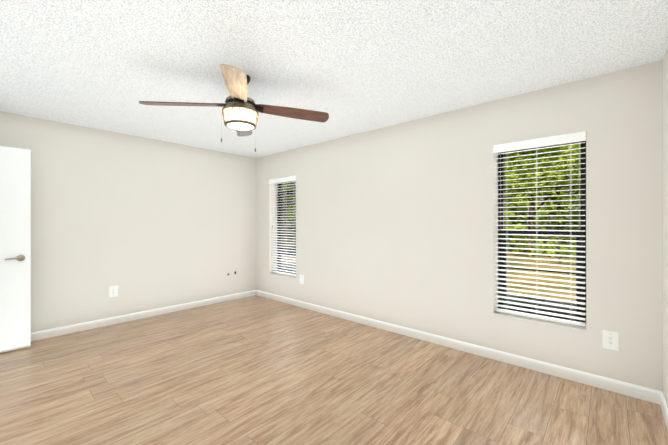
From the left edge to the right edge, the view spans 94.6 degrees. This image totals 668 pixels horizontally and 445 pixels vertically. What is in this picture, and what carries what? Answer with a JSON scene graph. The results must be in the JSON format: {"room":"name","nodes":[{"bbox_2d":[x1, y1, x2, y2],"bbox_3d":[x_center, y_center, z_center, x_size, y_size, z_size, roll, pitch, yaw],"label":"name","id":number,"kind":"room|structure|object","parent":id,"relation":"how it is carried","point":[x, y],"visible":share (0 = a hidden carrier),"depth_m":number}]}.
{"room":"empty bedroom","nodes":[
{"label":"empty bedroom","id":0,"kind":"room"},
{"bbox_2d":[0,111,255,331],"bbox_3d":[-2.650,0.070,4.193,0.150,2.440,4.100,0,0,42],"label":"wall","id":1,"kind":"structure","parent":0,"point":[144,224],"depth_m":4.03},
{"bbox_2d":[109,285,117,297],"bbox_3d":[-2.797,0.875,3.908,0.008,0.140,0.094,0,0,42],"label":"electrical outlet","id":2,"kind":"object","parent":1,"relation":"attached to","point":[113,291],"visible":1,"depth_m":3.91},
{"bbox_2d":[31,290,255,340],"bbox_3d":[-2.619,1.244,4.104,0.014,0.092,3.710,0,0,42],"label":"baseboard","id":3,"kind":"structure","parent":1,"relation":"attached to","point":[52,332],"depth_m":4.03},
{"bbox_2d":[0,295,667,444],"bbox_3d":[-0.735,1.349,2.486,5.280,0.120,4.100,0,0,42],"label":"floor","id":4,"kind":"structure","parent":0,"point":[255,370],"depth_m":2.35},
{"bbox_2d":[0,0,667,157],"bbox_3d":[-0.735,-1.211,2.487,5.280,0.120,4.100,0,0,42],"label":"ceiling","id":5,"kind":"structure","parent":0,"point":[351,67],"depth_m":2.15},
{"bbox_2d":[139,64,328,151],"bbox_3d":[-0.739,-0.869,2.437,1.070,0.565,1.070,0,0,32],"label":"fan","id":6,"kind":"object","parent":5,"relation":"hanging from","point":[241,110],"visible":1,"depth_m":2.35},
{"bbox_2d":[256,60,662,390],"bbox_3d":[0.549,0.070,3.928,4.980,2.440,0.240,0,0,42],"label":"wall","id":7,"kind":"structure","parent":0,"point":[396,224],"depth_m":3.04},
{"bbox_2d":[269,273,295,278],"bbox_3d":[-0.793,0.871,5.067,0.680,0.018,0.164,0,0,42],"label":"window sill","id":8,"kind":"structure","parent":7,"relation":"attached to","point":[285,275],"depth_m":5.01},
{"bbox_2d":[277,181,295,273],"bbox_3d":[-0.721,0.066,5.148,0.680,1.595,0.076,0,0,42],"label":"window","id":9,"kind":"structure","parent":7,"relation":"in","point":[279,203],"depth_m":5.33},
{"bbox_2d":[269,176,295,275],"bbox_3d":[-0.817,0.058,5.040,0.676,1.572,0.104,0,0,42],"label":"window blind","id":10,"kind":"object","parent":9,"relation":"attached to","point":[283,179],"visible":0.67,"depth_m":5.04},
{"bbox_2d":[300,274,303,283],"bbox_3d":[-0.493,0.865,4.690,0.094,0.140,0.006,0,0,42],"label":"electrical outlet","id":11,"kind":"object","parent":7,"relation":"attached to","point":[301,279],"visible":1,"depth_m":4.69},
{"bbox_2d":[256,290,661,403],"bbox_3d":[0.465,1.244,3.832,4.980,0.092,0.014,0,0,42],"label":"baseboard","id":12,"kind":"structure","parent":7,"relation":"attached to","point":[627,389],"depth_m":2.86},
{"bbox_2d":[493,311,585,331],"bbox_3d":[1.813,0.870,2.745,0.680,0.018,0.164,0,0,42],"label":"window sill","id":13,"kind":"structure","parent":7,"relation":"attached to","point":[544,322],"depth_m":2.68},
{"bbox_2d":[498,141,585,322],"bbox_3d":[1.885,0.065,2.827,0.680,1.595,0.076,0,0,42],"label":"window","id":14,"kind":"structure","parent":7,"relation":"in","point":[501,192],"depth_m":2.76},
{"bbox_2d":[493,131,585,325],"bbox_3d":[1.789,0.057,2.719,0.676,1.572,0.104,0,0,42],"label":"window blind","id":15,"kind":"object","parent":14,"relation":"attached to","point":[548,141],"visible":0.9,"depth_m":2.69},
{"bbox_2d":[602,330,618,350],"bbox_3d":[2.120,0.904,2.361,0.094,0.140,0.008,0,0,42],"label":"electrical outlet","id":16,"kind":"object","parent":7,"relation":"attached to","point":[610,339],"visible":1,"depth_m":2.36},
{"bbox_2d":[663,45,667,405],"bbox_3d":[1.180,0.068,0.780,0.150,2.440,4.100,0,0,42],"label":"wall","id":17,"kind":"structure","parent":0,"point":[665,225],"depth_m":2.08},
{"bbox_2d":[660,391,667,429],"bbox_3d":[1.089,1.242,0.801,0.014,0.092,3.710,0,0,42],"label":"baseboard","id":18,"kind":"structure","parent":17,"relation":"attached to","point":[663,405],"depth_m":2.04},
{"label":"outside","id":19,"kind":"structure","parent":0,"visible":0},
{"bbox_2d":[281,237,575,300],"bbox_3d":[16.657,1.675,33.297,80.000,0.300,67.050,0,0,42],"label":"grass","id":20,"kind":"structure","parent":19,"point":[544,276],"depth_m":8.96},
{"bbox_2d":[281,144,580,268],"bbox_3d":[2.420,-3.547,21.789,50.255,10.482,28.820,0,0,42],"label":"trees","id":21,"kind":"object","parent":20,"relation":"on","point":[568,177],"depth_m":13.61},
{"bbox_2d":[507,292,575,313],"bbox_3d":[3.659,1.492,3.975,6.400,0.035,3.930,0,0,42],"label":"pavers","id":22,"kind":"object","parent":20,"relation":"on","point":[543,300],"depth_m":5.68},
{"bbox_3d":[-3.415,0.238,2.260,0.954,2.102,0.136,0,0,42],"label":"door frame","id":23,"kind":"structure","parent":0,"visible":0},
{"bbox_2d":[0,146,30,352],"bbox_3d":[-3.408,0.264,2.876,0.148,2.026,0.820,0,0,42],"label":"door","id":24,"kind":"structure","parent":23,"relation":"attached to","point":[15,248],"depth_m":3.09},
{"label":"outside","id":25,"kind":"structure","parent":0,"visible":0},
{"bbox_2d":[281,255,295,270],"bbox_3d":[-2.683,1.483,10.650,7.650,0.060,5.400,0,0,42],"label":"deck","id":26,"kind":"object","parent":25,"point":[288,261],"depth_m":11.19}
]}

